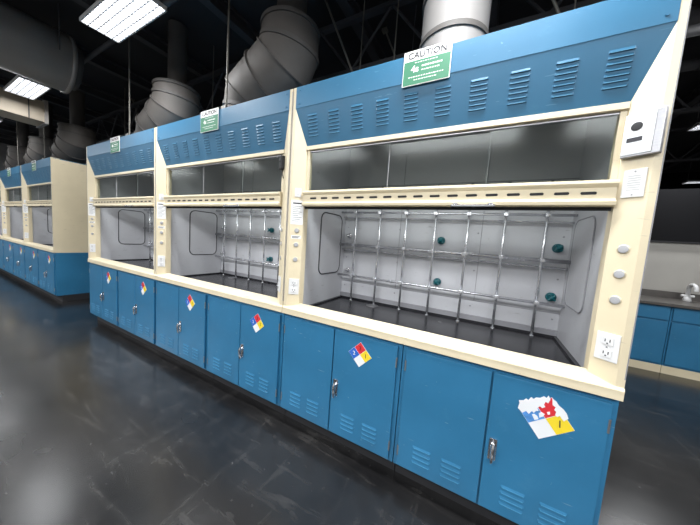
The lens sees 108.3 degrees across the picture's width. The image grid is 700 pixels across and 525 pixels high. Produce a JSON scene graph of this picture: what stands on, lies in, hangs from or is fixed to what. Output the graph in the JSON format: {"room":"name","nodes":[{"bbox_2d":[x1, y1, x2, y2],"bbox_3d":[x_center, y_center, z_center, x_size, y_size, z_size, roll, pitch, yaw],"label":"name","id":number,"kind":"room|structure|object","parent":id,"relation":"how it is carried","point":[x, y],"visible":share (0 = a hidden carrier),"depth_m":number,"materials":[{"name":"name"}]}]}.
{"room":"chemistry laboratory","nodes":[
{"label":"chemistry laboratory","id":0,"kind":"room"},
{"bbox_2d":[0,143,86,170],"bbox_3d":[-11.681,-2.217,9.764,0.100,3.900,14.500,7,6,28],"label":"wall","id":1,"kind":"structure","parent":0,"point":[3,147],"depth_m":8.75,"materials":[{"name":"paint"}]},
{"bbox_2d":[53,0,605,143],"bbox_3d":[-2.996,-2.632,4.270,20.200,0.560,0.060,7,6,28],"label":"trim","id":2,"kind":"structure","parent":1,"relation":"attached to","point":[386,7],"depth_m":2.60,"materials":[{"name":"paint"}]},
{"bbox_2d":[664,127,699,162],"bbox_3d":[-1.030,-2.812,7.920,20.200,0.560,0.060,7,6,28],"label":"truss","id":3,"kind":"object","parent":1,"relation":"attached to","point":[675,159],"depth_m":4.33,"materials":[{"name":"metal"}]},
{"bbox_2d":[672,95,699,114],"bbox_3d":[-2.025,-2.721,6.073,20.200,0.560,0.060,7,6,28],"label":"trim","id":4,"kind":"structure","parent":1,"relation":"attached to","point":[695,108],"depth_m":2.92,"materials":[{"name":"paint"}]},
{"bbox_2d":[0,270,699,524],"bbox_3d":[-2.914,0.825,5.191,20.200,0.100,14.500,7,6,28],"label":"floor","id":5,"kind":"structure","parent":0,"point":[99,425],"depth_m":1.70,"materials":[{"name":"black tile"}]},
{"bbox_2d":[0,239,9,274],"bbox_3d":[-8.485,-0.180,6.587,0.910,0.860,0.837,7,6,28],"label":"base cabinet","id":6,"kind":"object","parent":5,"relation":"on","point":[1,240],"visible":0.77,"depth_m":6.12,"materials":[{"name":"blue metal"}]},
{"bbox_2d":[3,240,20,279],"bbox_3d":[-7.682,-0.085,6.159,0.910,0.860,0.837,7,6,28],"label":"base cabinet","id":7,"kind":"object","parent":5,"relation":"on","point":[8,246],"visible":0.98,"depth_m":5.79,"materials":[{"name":"blue metal"}]},
{"bbox_2d":[0,165,23,244],"bbox_3d":[-7.173,-1.259,5.876,1.824,1.592,0.871,7,6,28],"label":"fume hood","id":8,"kind":"object","parent":7,"relation":"on","point":[10,178],"visible":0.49,"depth_m":5.92,"materials":[{"name":"beige metal"}]},
{"bbox_2d":[16,121,18,165],"bbox_3d":[-7.184,-2.735,5.463,0.060,1.441,0.060,7,6,28],"label":"conduit","id":9,"kind":"object","parent":8,"relation":"attached to","point":[16,121],"visible":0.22,"depth_m":5.47,"materials":[{"name":"grey metal"}]},
{"bbox_2d":[23,105,53,163],"bbox_3d":[-6.885,-2.732,5.678,0.988,1.442,0.532,7,6,28],"label":"duct","id":10,"kind":"object","parent":8,"relation":"on","point":[34,150],"visible":0.47,"depth_m":5.45,"materials":[{"name":"metal"}]},
{"bbox_2d":[13,243,31,285],"bbox_3d":[-6.879,0.010,5.731,0.910,0.860,0.837,7,6,28],"label":"base cabinet","id":11,"kind":"object","parent":5,"relation":"on","point":[18,249],"visible":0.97,"depth_m":5.37,"materials":[{"name":"blue metal"}]},
{"bbox_2d":[24,246,45,292],"bbox_3d":[-6.076,0.105,5.303,0.910,0.860,0.837,7,6,28],"label":"base cabinet","id":12,"kind":"object","parent":5,"relation":"on","point":[31,254],"visible":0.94,"depth_m":4.94,"materials":[{"name":"blue metal"}]},
{"bbox_2d":[21,157,87,252],"bbox_3d":[-5.566,-1.069,5.020,1.824,1.592,0.871,7,6,28],"label":"fume hood","id":13,"kind":"object","parent":12,"relation":"on","point":[54,190],"visible":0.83,"depth_m":4.50,"materials":[{"name":"beige metal"}]},
{"bbox_2d":[42,94,45,158],"bbox_3d":[-5.577,-2.544,4.607,0.060,1.441,0.060,7,6,28],"label":"conduit","id":14,"kind":"object","parent":13,"relation":"attached to","point":[43,94],"visible":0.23,"depth_m":4.62,"materials":[{"name":"grey metal"}]},
{"bbox_2d":[50,90,96,163],"bbox_3d":[-5.279,-2.542,4.822,0.988,1.442,0.532,7,6,28],"label":"duct","id":15,"kind":"object","parent":13,"relation":"on","point":[71,140],"visible":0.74,"depth_m":4.62,"materials":[{"name":"metal"}]},
{"bbox_2d":[38,249,90,301],"bbox_3d":[-5.273,0.201,4.875,0.910,0.860,0.837,7,6,28],"label":"base cabinet","id":16,"kind":"object","parent":5,"relation":"on","point":[63,276],"visible":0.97,"depth_m":4.51,"materials":[{"name":"blue metal"}]},
{"bbox_2d":[89,263,125,333],"bbox_3d":[-3.162,0.451,3.751,0.910,0.860,0.837,7,6,28],"label":"base cabinet","id":17,"kind":"object","parent":5,"relation":"on","point":[104,293],"visible":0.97,"depth_m":3.38,"materials":[{"name":"blue metal"}]},
{"bbox_2d":[86,127,155,278],"bbox_3d":[-2.652,-0.724,3.467,1.824,1.592,0.871,7,6,28],"label":"fume hood","id":18,"kind":"object","parent":17,"relation":"on","point":[121,171],"visible":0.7,"depth_m":3.53,"materials":[{"name":"beige metal"}]},
{"bbox_2d":[90,244,95,251],"bbox_3d":[-3.623,-0.205,3.560,0.072,0.116,0.010,4,5,-6],"label":"electrical outlet","id":19,"kind":"object","parent":18,"relation":"attached to","point":[92,246],"depth_m":3.56,"materials":[{"name":"white plastic"}]},
{"bbox_2d":[126,37,129,135],"bbox_3d":[-2.663,-2.199,3.055,0.060,1.441,0.060,7,6,28],"label":"conduit","id":20,"kind":"object","parent":18,"relation":"attached to","point":[128,37],"visible":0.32,"depth_m":3.05,"materials":[{"name":"grey metal"}]},
{"bbox_2d":[134,19,200,132],"bbox_3d":[-2.365,-2.196,3.269,0.988,1.442,0.532,7,6,28],"label":"duct","id":21,"kind":"object","parent":18,"relation":"on","point":[171,100],"visible":0.58,"depth_m":3.04,"materials":[{"name":"metal"}]},
{"bbox_2d":[118,270,163,352],"bbox_3d":[-2.359,0.546,3.323,0.910,0.860,0.837,7,6,28],"label":"base cabinet","id":22,"kind":"object","parent":5,"relation":"on","point":[137,293],"visible":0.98,"depth_m":2.95,"materials":[{"name":"blue metal"}]},
{"bbox_2d":[156,280,213,378],"bbox_3d":[-1.555,0.641,2.895,0.910,0.860,0.837,7,6,28],"label":"base cabinet","id":23,"kind":"object","parent":5,"relation":"on","point":[181,312],"visible":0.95,"depth_m":2.52,"materials":[{"name":"blue metal"}]},
{"bbox_2d":[154,89,293,311],"bbox_3d":[-1.046,-0.533,2.612,1.824,1.592,0.871,7,6,28],"label":"fume hood","id":24,"kind":"object","parent":23,"relation":"on","point":[223,175],"visible":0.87,"depth_m":2.66,"materials":[{"name":"beige metal"}]},
{"bbox_2d":[158,256,164,266],"bbox_3d":[-2.017,-0.014,2.704,0.072,0.116,0.010,4,5,-6],"label":"electrical outlet","id":25,"kind":"object","parent":24,"relation":"attached to","point":[161,259],"depth_m":2.70,"materials":[{"name":"white plastic"}]},
{"bbox_2d":[221,0,229,108],"bbox_3d":[-1.057,-2.009,2.199,0.060,1.441,0.060,7,6,28],"label":"conduit","id":26,"kind":"object","parent":24,"relation":"attached to","point":[228,26],"visible":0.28,"depth_m":2.21,"materials":[{"name":"silver metal"}]},
{"bbox_2d":[222,0,319,106],"bbox_3d":[-0.765,-2.007,2.417,1.040,1.442,0.562,7,6,28],"label":"duct","id":27,"kind":"object","parent":24,"relation":"on","point":[284,55],"visible":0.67,"depth_m":2.16,"materials":[{"name":"metal"}]},
{"bbox_2d":[278,276,280,291],"bbox_3d":[-0.536,0.161,1.910,0.010,0.116,0.072,1,6,-28],"label":"electrical outlet","id":28,"kind":"object","parent":24,"relation":"attached to","point":[279,277],"depth_m":1.89,"materials":[{"name":"white plastic"}]},
{"bbox_2d":[207,294,284,414],"bbox_3d":[-0.752,0.736,2.467,0.910,0.860,0.837,7,6,28],"label":"base cabinet","id":29,"kind":"object","parent":5,"relation":"on","point":[245,341],"visible":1,"depth_m":2.09,"materials":[{"name":"blue metal"}]},
{"bbox_2d":[280,314,403,469],"bbox_3d":[0.051,0.831,2.039,0.910,0.860,0.837,7,6,28],"label":"base cabinet","id":30,"kind":"object","parent":5,"relation":"on","point":[343,385],"visible":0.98,"depth_m":1.66,"materials":[{"name":"blue metal"}]},
{"bbox_2d":[282,0,691,401],"bbox_3d":[0.556,-0.343,1.748,1.824,1.592,0.888,7,6,28],"label":"fume hood","id":31,"kind":"object","parent":30,"relation":"on","point":[490,200],"visible":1,"depth_m":1.47,"materials":[{"name":"beige metal"}]},
{"bbox_2d":[288,278,298,294],"bbox_3d":[-0.411,0.176,1.848,0.072,0.116,0.010,4,5,-6],"label":"electrical outlet","id":32,"kind":"object","parent":31,"relation":"attached to","point":[293,283],"depth_m":1.85,"materials":[{"name":"white plastic"}]},
{"bbox_2d":[295,188,301,196],"bbox_3d":[-0.366,-0.495,1.788,0.044,0.060,0.012,4,5,-6],"label":"light switch","id":33,"kind":"object","parent":31,"relation":"attached to","point":[298,191],"depth_m":1.79,"materials":[{"name":"white plastic"}]},
{"bbox_2d":[433,278,440,284],"bbox_3d":[0.691,0.155,2.015,0.060,0.060,0.055,7,6,28],"label":"knob","id":34,"kind":"object","parent":31,"relation":"attached to","point":[436,281],"depth_m":2.01,"materials":[{"name":"teal plastic"}]},
{"bbox_2d":[437,237,444,243],"bbox_3d":[0.714,-0.173,1.986,0.060,0.060,0.055,7,6,28],"label":"knob","id":35,"kind":"object","parent":31,"relation":"attached to","point":[440,240],"depth_m":1.98,"materials":[{"name":"teal plastic"}]},
{"bbox_2d":[419,0,492,48],"bbox_3d":[0.706,-1.833,1.633,0.500,1.442,0.500,7,6,28],"label":"duct","id":36,"kind":"object","parent":31,"relation":"on","point":[443,20],"visible":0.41,"depth_m":1.49,"materials":[{"name":"metal"}]},
{"bbox_2d":[545,292,556,301],"bbox_3d":[1.331,0.231,1.673,0.060,0.060,0.055,7,6,28],"label":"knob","id":37,"kind":"object","parent":31,"relation":"attached to","point":[549,296],"depth_m":1.68,"materials":[{"name":"teal plastic"}]},
{"bbox_2d":[552,244,563,252],"bbox_3d":[1.355,-0.092,1.645,0.060,0.060,0.055,7,6,28],"label":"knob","id":38,"kind":"object","parent":31,"relation":"attached to","point":[556,248],"depth_m":1.65,"materials":[{"name":"teal plastic"}]},
{"bbox_2d":[594,331,620,363],"bbox_3d":[1.070,0.352,1.054,0.010,0.116,0.072,1,6,-28],"label":"electrical outlet","id":39,"kind":"object","parent":31,"relation":"attached to","point":[607,344],"depth_m":1.05,"materials":[{"name":"white plastic"}]},
{"bbox_2d":[620,105,668,159],"bbox_3d":[1.123,-0.493,0.970,0.032,0.164,0.106,1,6,-28],"label":"monitor","id":40,"kind":"object","parent":31,"relation":"on","point":[644,134],"depth_m":0.96,"materials":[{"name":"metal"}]},
{"bbox_2d":[393,345,618,524],"bbox_3d":[0.854,0.926,1.611,0.910,0.860,0.837,7,6,28],"label":"base cabinet","id":41,"kind":"object","parent":5,"relation":"on","point":[509,448],"visible":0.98,"depth_m":1.24,"materials":[{"name":"blue metal"}]},
{"bbox_2d":[628,303,670,372],"bbox_3d":[3.830,0.938,3.762,0.910,0.885,0.734,7,6,28],"label":"base cabinet","id":42,"kind":"object","parent":5,"relation":"on","point":[652,320],"visible":0.2,"depth_m":3.33,"materials":[{"name":"blue metal"}]},
{"bbox_2d":[639,289,699,309],"bbox_3d":[5.073,0.574,3.074,3.690,0.134,0.745,7,6,28],"label":"countertop","id":43,"kind":"structure","parent":42,"relation":"on","point":[648,296],"depth_m":3.55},
{"bbox_2d":[680,284,698,301],"bbox_3d":[4.627,0.411,3.431,0.120,0.258,0.206,7,6,28],"label":"faucet","id":44,"kind":"object","parent":43,"relation":"on","point":[687,297],"visible":1,"depth_m":3.46,"materials":[{"name":"silver metal"}]},
{"bbox_2d":[660,307,699,380],"bbox_3d":[4.633,1.034,3.334,0.910,0.885,0.734,7,6,28],"label":"base cabinet","id":45,"kind":"object","parent":5,"relation":"on","point":[681,351],"visible":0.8,"depth_m":3.19,"materials":[{"name":"blue metal"}]},
{"bbox_3d":[-9.289,-0.275,7.015,0.910,0.860,0.837,7,6,28],"label":"base cabinet","id":46,"kind":"object","parent":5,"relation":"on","visible":0},
{"bbox_2d":[0,192,2,238],"bbox_3d":[-8.779,-1.449,6.732,1.824,1.592,0.871,7,6,28],"label":"fume hood","id":47,"kind":"object","parent":46,"relation":"on","point":[1,233],"visible":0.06,"depth_m":6.96,"materials":[{"name":"beige metal"}]},
{"bbox_2d":[4,121,29,169],"bbox_3d":[-8.491,-2.922,6.533,0.988,1.442,0.532,7,6,28],"label":"duct","id":48,"kind":"object","parent":47,"relation":"on","point":[11,160],"visible":0.37,"depth_m":6.30,"materials":[{"name":"metal"}]},
{"bbox_2d":[0,0,699,172],"bbox_3d":[-2.629,-3.149,4.843,20.200,0.100,14.500,7,6,28],"label":"ceiling","id":49,"kind":"structure","parent":0,"point":[205,29],"depth_m":3.30,"materials":[{"name":"black paint"}]},
{"bbox_2d":[0,87,48,128],"bbox_3d":[-6.398,-2.628,1.788,0.490,0.940,5.490,7,6,28],"label":"duct","id":50,"kind":"object","parent":49,"relation":"hanging from","point":[15,107],"visible":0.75,"depth_m":3.94,"materials":[{"name":"metal"}]},
{"bbox_2d":[3,75,50,99],"bbox_3d":[-4.477,-2.759,3.493,0.800,0.704,0.280,7,6,28],"label":"ceiling light","id":51,"kind":"object","parent":49,"relation":"hanging from","point":[19,85],"visible":0.9,"depth_m":3.49,"materials":[{"name":"grey paint"}]},
{"bbox_2d":[7,77,46,94],"bbox_3d":[-4.501,-2.422,3.522,0.780,0.006,0.260,7,6,28],"label":"diffuser","id":52,"kind":"object","parent":51,"relation":"attached to","point":[18,85],"depth_m":3.47,"materials":[{"name":"white plastic"}]},
{"bbox_2d":[0,1,83,93],"bbox_3d":[-4.855,-2.491,0.918,0.684,0.842,5.410,7,6,28],"label":"duct","id":53,"kind":"object","parent":49,"relation":"hanging from","point":[30,48],"visible":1,"depth_m":2.88,"materials":[{"name":"metal"}]},
{"bbox_2d":[0,0,177,118],"bbox_3d":[-3.465,-2.850,3.341,20.200,0.352,0.066,7,6,28],"label":"ceiling pipe","id":54,"kind":"object","parent":49,"relation":"hanging from","point":[110,42],"visible":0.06,"depth_m":3.11,"materials":[{"name":"black metal"}]},
{"bbox_2d":[79,0,166,42],"bbox_3d":[-1.932,-2.457,2.136,0.880,0.704,0.280,7,6,28],"label":"ceiling light","id":55,"kind":"object","parent":49,"relation":"hanging from","point":[117,20],"visible":1,"depth_m":2.17,"materials":[{"name":"grey paint"}]},
{"bbox_2d":[14,0,398,145],"bbox_3d":[-3.092,-2.599,4.096,20.200,0.929,0.060,7,6,28],"label":"ceiling pipe","id":56,"kind":"object","parent":49,"relation":"hanging from","point":[398,0],"visible":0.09,"depth_m":3.41,"materials":[{"name":"grey metal"}]},
{"bbox_2d":[325,0,364,71],"bbox_3d":[-0.113,-2.182,2.455,0.529,1.046,0.070,6,5,18],"label":"brace","id":57,"kind":"object","parent":49,"relation":"hanging from","point":[326,2],"visible":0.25,"depth_m":2.45,"materials":[{"name":"black metal"}]},
{"bbox_2d":[382,26,393,54],"bbox_3d":[0.589,-2.172,2.919,0.529,1.046,0.070,6,5,18],"label":"brace","id":58,"kind":"object","parent":49,"relation":"hanging from","point":[385,29],"visible":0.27,"depth_m":2.93,"materials":[{"name":"black metal"}]},
{"bbox_2d":[101,5,699,133],"bbox_3d":[-2.854,-2.639,4.534,20.200,0.892,0.086,7,6,28],"label":"ceiling pipe","id":59,"kind":"object","parent":49,"relation":"hanging from","point":[692,30],"visible":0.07,"depth_m":1.75,"materials":[{"name":"black metal"}]},
{"bbox_2d":[124,5,699,133],"bbox_3d":[-2.630,-2.806,4.917,20.200,0.596,0.196,7,6,28],"label":"ceiling pipe","id":60,"kind":"object","parent":49,"relation":"hanging from","point":[694,17],"visible":0.02,"depth_m":1.99,"materials":[{"name":"black metal"}]},
{"bbox_2d":[551,0,576,13],"bbox_3d":[1.311,-2.017,1.742,0.529,1.046,0.070,6,5,18],"label":"brace","id":61,"kind":"object","parent":49,"relation":"hanging from","point":[554,2],"visible":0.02,"depth_m":1.73,"materials":[{"name":"grey metal"}]},
{"bbox_2d":[679,57,699,72],"bbox_3d":[-2.248,-2.885,5.617,20.200,0.506,0.116,7,6,28],"label":"ceiling pipe","id":62,"kind":"object","parent":49,"relation":"hanging from","point":[694,64],"visible":0.03,"depth_m":2.56,"materials":[{"name":"black metal"}]},
{"bbox_2d":[681,153,699,183],"bbox_3d":[7.510,-2.067,5.403,0.400,0.704,0.200,7,6,28],"label":"ceiling light","id":63,"kind":"object","parent":49,"relation":"hanging from","point":[687,181],"visible":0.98,"depth_m":5.47,"materials":[{"name":"grey paint"}]},
{"bbox_2d":[687,112,699,130],"bbox_3d":[4.629,-2.079,3.180,0.350,0.704,0.200,7,6,28],"label":"ceiling light","id":64,"kind":"object","parent":49,"relation":"hanging from","point":[695,127],"visible":1,"depth_m":3.28,"materials":[{"name":"grey paint"}]},
{"bbox_2d":[642,188,699,294],"bbox_3d":[5.418,0.272,3.388,4.000,2.500,0.150,7,6,28],"label":"wall partition","id":65,"kind":"structure","parent":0,"point":[673,258],"depth_m":3.68,"materials":[{"name":"beige paint"}]},
{"bbox_2d":[659,172,699,188],"bbox_3d":[0.687,-1.477,11.438,20.200,3.900,0.100,7,6,28],"label":"wall","id":66,"kind":"structure","parent":0,"point":[668,180],"depth_m":6.89,"materials":[{"name":"paint"}]},
{"bbox_2d":[0,132,16,140],"bbox_3d":[-9.923,-3.893,8.735,0.120,0.140,14.500,7,6,28],"label":"trim","id":67,"kind":"structure","parent":66,"relation":"attached to","point":[2,135],"depth_m":7.73,"materials":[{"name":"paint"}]},
{"bbox_2d":[0,123,38,136],"bbox_3d":[-8.782,-3.758,8.127,0.120,0.140,14.500,7,6,28],"label":"trim","id":68,"kind":"structure","parent":66,"relation":"attached to","point":[2,126],"depth_m":7.00,"materials":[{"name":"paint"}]},
{"bbox_2d":[0,116,101,141],"bbox_3d":[-7.641,-3.623,7.519,0.120,0.140,14.500,7,6,28],"label":"trim","id":69,"kind":"structure","parent":66,"relation":"attached to","point":[54,128],"depth_m":6.58,"materials":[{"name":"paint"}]},
{"bbox_2d":[0,76,135,130],"bbox_3d":[-5.359,-3.352,6.303,0.120,0.140,14.500,7,6,28],"label":"trim","id":70,"kind":"structure","parent":66,"relation":"attached to","point":[50,98],"depth_m":5.29,"materials":[{"name":"paint"}]},
{"bbox_2d":[53,113,120,136],"bbox_3d":[-6.500,-3.487,6.911,0.120,0.140,14.500,7,6,28],"label":"trim","id":71,"kind":"structure","parent":66,"relation":"attached to","point":[56,117],"depth_m":6.52,"materials":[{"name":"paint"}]},
{"bbox_2d":[78,82,143,113],"bbox_3d":[-4.218,-3.217,5.695,0.120,0.140,14.500,7,6,28],"label":"trim","id":72,"kind":"structure","parent":66,"relation":"attached to","point":[88,89],"depth_m":4.81,"materials":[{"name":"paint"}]},
{"bbox_2d":[76,43,205,111],"bbox_3d":[-3.077,-3.082,5.087,0.120,0.140,14.500,7,6,28],"label":"trim","id":73,"kind":"structure","parent":66,"relation":"attached to","point":[99,61],"depth_m":3.98,"materials":[{"name":"paint"}]},
{"bbox_2d":[72,0,225,91],"bbox_3d":[-1.935,-2.947,4.479,0.120,0.140,14.500,7,6,28],"label":"trim","id":74,"kind":"structure","parent":66,"relation":"attached to","point":[144,35],"depth_m":3.37,"materials":[{"name":"paint"}]},
{"bbox_2d":[199,0,258,45],"bbox_3d":[-0.794,-2.812,3.871,0.120,0.140,14.500,7,6,28],"label":"trim","id":75,"kind":"structure","parent":66,"relation":"attached to","point":[239,24],"depth_m":2.87,"materials":[{"name":"paint"}]},
{"bbox_2d":[336,0,386,61],"bbox_3d":[0.347,-2.677,3.263,0.120,0.140,14.500,7,6,28],"label":"trim","id":76,"kind":"structure","parent":66,"relation":"attached to","point":[349,8],"depth_m":2.88,"materials":[{"name":"paint"}]},
{"bbox_2d":[489,0,499,27],"bbox_3d":[1.488,-2.542,2.655,0.120,0.140,14.500,7,6,28],"label":"trim","id":77,"kind":"structure","parent":66,"relation":"attached to","point":[494,13],"depth_m":2.54,"materials":[{"name":"paint"}]},
{"bbox_2d":[662,145,699,170],"bbox_3d":[4.911,-2.136,0.831,0.120,0.140,14.500,7,6,28],"label":"truss","id":78,"kind":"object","parent":66,"relation":"attached to","point":[696,151],"depth_m":5.62,"materials":[{"name":"metal"}]},
{"bbox_2d":[671,85,699,120],"bbox_3d":[3.770,-2.271,1.439,0.120,0.140,14.500,7,6,28],"label":"trim","id":79,"kind":"structure","parent":66,"relation":"attached to","point":[693,97],"depth_m":3.68,"materials":[{"name":"paint"}]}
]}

